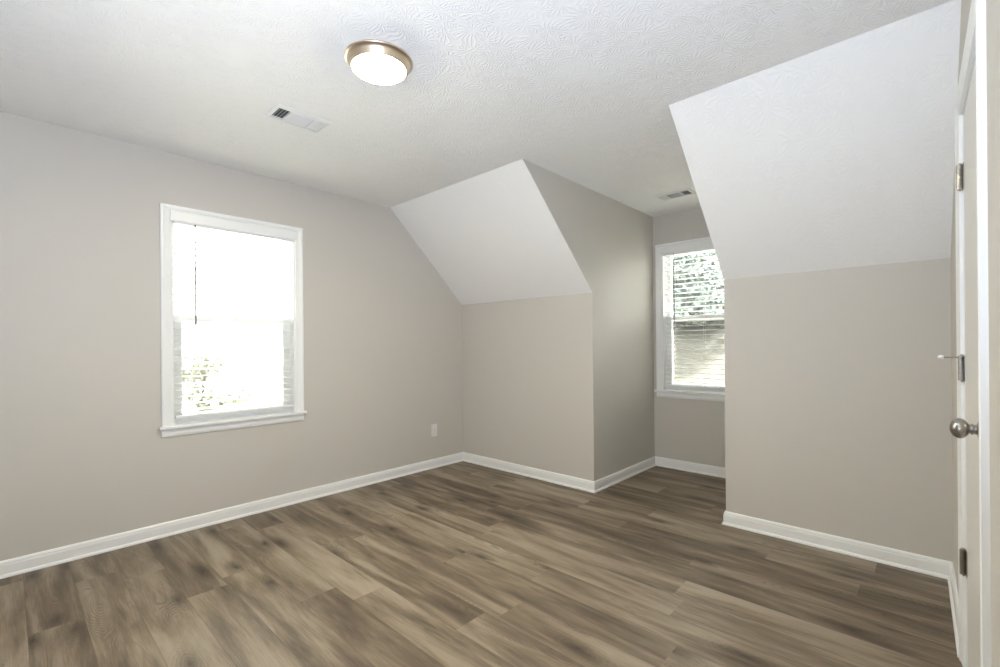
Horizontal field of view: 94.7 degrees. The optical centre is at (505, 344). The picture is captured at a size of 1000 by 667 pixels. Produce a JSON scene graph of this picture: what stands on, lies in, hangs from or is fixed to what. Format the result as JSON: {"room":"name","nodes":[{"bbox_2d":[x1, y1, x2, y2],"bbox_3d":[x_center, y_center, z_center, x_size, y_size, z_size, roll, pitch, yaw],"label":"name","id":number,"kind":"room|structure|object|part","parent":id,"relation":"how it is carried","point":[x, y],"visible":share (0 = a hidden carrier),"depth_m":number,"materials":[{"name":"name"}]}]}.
{"room":"empty attic bedroom","nodes":[
{"label":"empty attic bedroom","id":0,"kind":"room"},
{"bbox_2d":[0,111,462,560],"bbox_3d":[-1.882,-0.005,3.278,0.140,2.502,4.272,0,0,43],"label":"wall","id":1,"kind":"structure","parent":0,"point":[84,455],"depth_m":2.82,"materials":[{"name":"beige paint"}]},
{"bbox_2d":[0,452,462,578],"bbox_3d":[-1.813,1.152,3.224,0.021,0.086,4.072,0,0,43],"label":"baseboard","id":2,"kind":"structure","parent":1,"relation":"attached to","point":[43,559],"depth_m":2.99,"materials":[{"name":"white paint"}]},
{"bbox_2d":[159,203,306,437],"bbox_3d":[-1.895,-0.154,3.238,0.176,1.466,0.914,0,0,43],"label":"window","id":3,"kind":"structure","parent":1,"relation":"in","point":[171,426],"depth_m":3.14,"materials":[{"name":"white paint"}]},
{"bbox_3d":[-1.937,-0.488,3.273,0.028,0.660,0.750,0,0,43],"label":"sash","id":4,"kind":"part","parent":3,"relation":"part of","materials":[{"name":"white plastic"}]},
{"bbox_3d":[-1.909,0.155,3.253,0.028,0.703,0.750,0,0,43],"label":"sash","id":5,"kind":"part","parent":3,"relation":"part of","materials":[{"name":"white plastic"}]},
{"bbox_3d":[-1.890,0.517,3.238,0.176,0.019,0.914,0,0,43],"label":"sill","id":6,"kind":"part","parent":3,"relation":"part of","materials":[{"name":"white paint"}]},
{"bbox_2d":[170,209,296,418],"bbox_3d":[-1.865,-0.196,3.210,0.083,1.326,0.784,0,0,43],"label":"window blind","id":7,"kind":"object","parent":3,"relation":"attached to","point":[195,221],"visible":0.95,"depth_m":3.15,"materials":[{"name":"white paint"}]},
{"bbox_3d":[-2.063,-0.161,3.015,0.056,1.228,0.002,0,0,43],"label":"ladder cord","id":8,"kind":"part","parent":7,"relation":"part of","materials":[{"name":"white fabric"}]},
{"bbox_3d":[-1.870,0.459,3.219,0.051,0.018,0.738,0,0,43],"label":"rail","id":9,"kind":"part","parent":7,"relation":"part of","materials":[{"name":"white paint"}]},
{"bbox_3d":[-1.875,-0.162,3.219,0.056,1.228,0.002,0,0,43],"label":"ladder cord","id":10,"kind":"part","parent":7,"relation":"part of","materials":[{"name":"white fabric"}]},
{"bbox_3d":[-1.687,-0.164,3.424,0.056,1.228,0.002,0,0,43],"label":"ladder cord","id":11,"kind":"part","parent":7,"relation":"part of","materials":[{"name":"white fabric"}]},
{"bbox_2d":[431,424,436,436],"bbox_3d":[-0.693,0.824,4.451,0.008,0.120,0.072,0,0,43],"label":"electrical outlet","id":12,"kind":"object","parent":1,"relation":"attached to","point":[433,426],"visible":1,"depth_m":4.44,"materials":[{"name":"white plastic"}]},
{"bbox_2d":[0,0,952,216],"bbox_3d":[-0.125,-1.291,2.396,3.915,0.120,5.370,0,0,43],"label":"ceiling","id":13,"kind":"structure","parent":0,"point":[582,92],"depth_m":2.10,"materials":[{"name":"white paint"}]},
{"bbox_2d":[265,103,331,132],"bbox_3d":[-1.120,-1.217,2.488,0.178,0.012,0.285,0,0,43],"label":"ceiling vent","id":14,"kind":"object","parent":13,"relation":"in","point":[281,112],"visible":1,"depth_m":2.47,"materials":[{"name":"white metal"}]},
{"bbox_2d":[344,39,412,84],"bbox_3d":[-0.547,-1.198,1.988,0.285,0.058,0.285,0,0,43],"label":"ceiling light","id":15,"kind":"object","parent":13,"relation":"attached to","point":[379,62],"visible":1,"depth_m":1.93,"materials":[{"name":"white glass"}]},
{"bbox_2d":[655,188,695,200],"bbox_3d":[1.398,-1.238,3.808,0.285,0.012,0.178,0,0,43],"label":"ceiling vent","id":16,"kind":"object","parent":13,"relation":"in","point":[683,192],"visible":1,"depth_m":3.79,"materials":[{"name":"white metal"}]},
{"bbox_2d":[0,461,962,666],"bbox_3d":[-0.078,1.241,2.401,3.885,0.120,5.368,0,0,43],"label":"floor","id":17,"kind":"structure","parent":0,"point":[459,564],"depth_m":2.20,"materials":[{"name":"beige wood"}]},
{"bbox_2d":[391,159,591,304],"bbox_3d":[-0.139,-0.872,3.928,1.554,0.918,0.945,0,0,43],"label":"ceiling","id":18,"kind":"structure","parent":0,"point":[491,236],"depth_m":3.77,"materials":[{"name":"white paint"}]},
{"bbox_2d":[523,159,654,480],"bbox_3d":[0.748,-0.057,3.809,0.100,2.562,1.963,0,0,43],"label":"wall","id":19,"kind":"structure","parent":0,"point":[610,241],"depth_m":3.94,"materials":[{"name":"beige paint"}]},
{"bbox_2d":[594,456,655,492],"bbox_3d":[1.075,1.128,4.064,0.021,0.086,1.119,0,0,43],"label":"baseboard","id":20,"kind":"structure","parent":19,"relation":"attached to","point":[605,482],"depth_m":4.00,"materials":[{"name":"white paint"}]},
{"bbox_2d":[653,207,725,467],"bbox_3d":[1.849,-0.036,4.197,1.194,2.502,0.140,0,0,43],"label":"wall","id":21,"kind":"structure","parent":0,"point":[688,430],"depth_m":4.28,"materials":[{"name":"beige paint"}]},
{"bbox_2d":[654,237,724,401],"bbox_3d":[1.818,-0.233,4.200,0.914,1.466,0.176,0,0,43],"label":"window","id":22,"kind":"structure","parent":21,"relation":"in","point":[662,390],"depth_m":4.42,"materials":[{"name":"white paint"}]},
{"bbox_3d":[1.824,0.438,4.200,0.914,0.019,0.176,0,0,43],"label":"sill","id":23,"kind":"part","parent":22,"relation":"part of","materials":[{"name":"white paint"}]},
{"bbox_2d":[660,240,724,389],"bbox_3d":[1.790,-0.271,4.170,0.784,1.331,0.083,0,0,43],"label":"window blind","id":24,"kind":"object","parent":22,"relation":"attached to","point":[706,245],"visible":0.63,"depth_m":4.24,"materials":[{"name":"white paint"}]},
{"bbox_3d":[1.596,-0.237,4.367,0.002,1.233,0.056,0,0,43],"label":"ladder cord","id":25,"kind":"part","parent":24,"relation":"part of","materials":[{"name":"white fabric"}]},
{"bbox_3d":[1.805,0.385,4.179,0.738,0.018,0.051,0,0,43],"label":"rail","id":26,"kind":"part","parent":24,"relation":"part of","materials":[{"name":"white paint"}]},
{"bbox_3d":[1.800,-0.238,4.179,0.002,1.233,0.056,0,0,43],"label":"ladder cord","id":27,"kind":"part","parent":24,"relation":"part of","materials":[{"name":"white fabric"}]},
{"bbox_3d":[1.851,-0.567,4.238,0.750,0.660,0.028,0,0,43],"label":"sash","id":28,"kind":"part","parent":22,"relation":"part of","materials":[{"name":"white plastic"}]},
{"bbox_3d":[1.836,0.076,4.216,0.750,0.703,0.028,0,0,43],"label":"sash","id":29,"kind":"part","parent":22,"relation":"part of","materials":[{"name":"white plastic"}]},
{"bbox_2d":[655,456,725,477],"bbox_3d":[1.804,1.122,4.138,0.994,0.086,0.021,0,0,43],"label":"baseboard","id":30,"kind":"structure","parent":21,"relation":"attached to","point":[704,469],"depth_m":4.23,"materials":[{"name":"white paint"}]},
{"bbox_2d":[462,258,952,561],"bbox_3d":[0.944,0.379,3.515,3.690,1.686,0.100,0,0,43],"label":"wall","id":31,"kind":"structure","parent":0,"point":[838,391],"depth_m":2.70,"materials":[{"name":"beige paint"}]},
{"bbox_2d":[463,452,594,492],"bbox_3d":[0.131,1.135,4.187,1.575,0.086,0.021,0,0,43],"label":"baseboard","id":32,"kind":"structure","parent":31,"relation":"attached to","point":[561,479],"depth_m":4.08,"materials":[{"name":"white paint"}]},
{"bbox_2d":[722,511,950,578],"bbox_3d":[1.808,1.121,2.641,1.083,0.086,0.021,0,0,43],"label":"baseboard","id":33,"kind":"structure","parent":31,"relation":"attached to","point":[940,568],"depth_m":2.57,"materials":[{"name":"white paint"}]},
{"bbox_2d":[669,0,960,279],"bbox_3d":[1.584,-0.886,2.341,1.142,0.918,0.945,0,0,43],"label":"ceiling","id":34,"kind":"structure","parent":0,"point":[841,154],"depth_m":2.22,"materials":[{"name":"white paint"}]},
{"bbox_2d":[950,0,999,666],"bbox_3d":[0.856,-0.028,0.688,0.110,2.502,4.174,0,0,42],"label":"wall","id":35,"kind":"structure","parent":0,"point":[992,6],"depth_m":1.04,"materials":[{"name":"beige paint"}]},
{"bbox_2d":[947,562,958,657],"bbox_3d":[1.949,1.120,2.001,0.021,0.086,0.772,0,0,42],"label":"baseboard","id":36,"kind":"structure","parent":35,"relation":"attached to","point":[953,591],"depth_m":1.99,"materials":[{"name":"white paint"}]},
{"bbox_2d":[938,0,990,666],"bbox_3d":[1.432,0.140,1.384,0.180,2.054,0.825,0,0,42],"label":"door","id":37,"kind":"structure","parent":35,"relation":"in","point":[970,427],"depth_m":1.39,"materials":[{"name":"white paint"}]},
{"bbox_3d":[1.204,0.220,1.213,0.054,0.052,0.052,0,0,42],"label":"knob","id":38,"kind":"part","parent":37,"relation":"part of","materials":[{"name":"silver metal"}]},
{"bbox_3d":[1.411,0.141,1.403,0.017,2.054,0.825,0,0,42],"label":"casing","id":39,"kind":"part","parent":37,"relation":"part of","materials":[{"name":"white paint"}]},
{"label":"outside","id":40,"kind":"structure","parent":0,"visible":0},
{"bbox_2d":[182,322,724,412],"bbox_3d":[-18.660,1.860,24.005,120.000,4.950,130.000,0,0,43],"label":"ground","id":41,"kind":"structure","parent":40,"point":[711,367],"depth_m":15.19,"materials":[{"name":"white"}]},
{"bbox_2d":[182,352,256,412],"bbox_3d":[-8.754,2.373,13.375,2.680,4.375,2.326,0,0,2],"label":"tree","id":42,"kind":"object","parent":41,"relation":"on","point":[202,358],"visible":0.24,"depth_m":13.21,"materials":[{"name":"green plant"}]},
{"bbox_2d":[673,299,716,323],"bbox_3d":[10.003,-4.447,24.259,6.899,8.520,6.585,0,0,20],"label":"tree","id":43,"kind":"object","parent":41,"relation":"on","point":[712,320],"visible":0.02,"depth_m":23.44,"materials":[{"name":"green plant"}]},
{"bbox_2d":[672,251,723,331],"bbox_3d":[6.475,-3.553,16.422,5.065,6.554,5.307,0,0,25],"label":"tree","id":44,"kind":"object","parent":41,"relation":"on","point":[710,253],"visible":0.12,"depth_m":14.88,"materials":[{"name":"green plant"}]}
]}

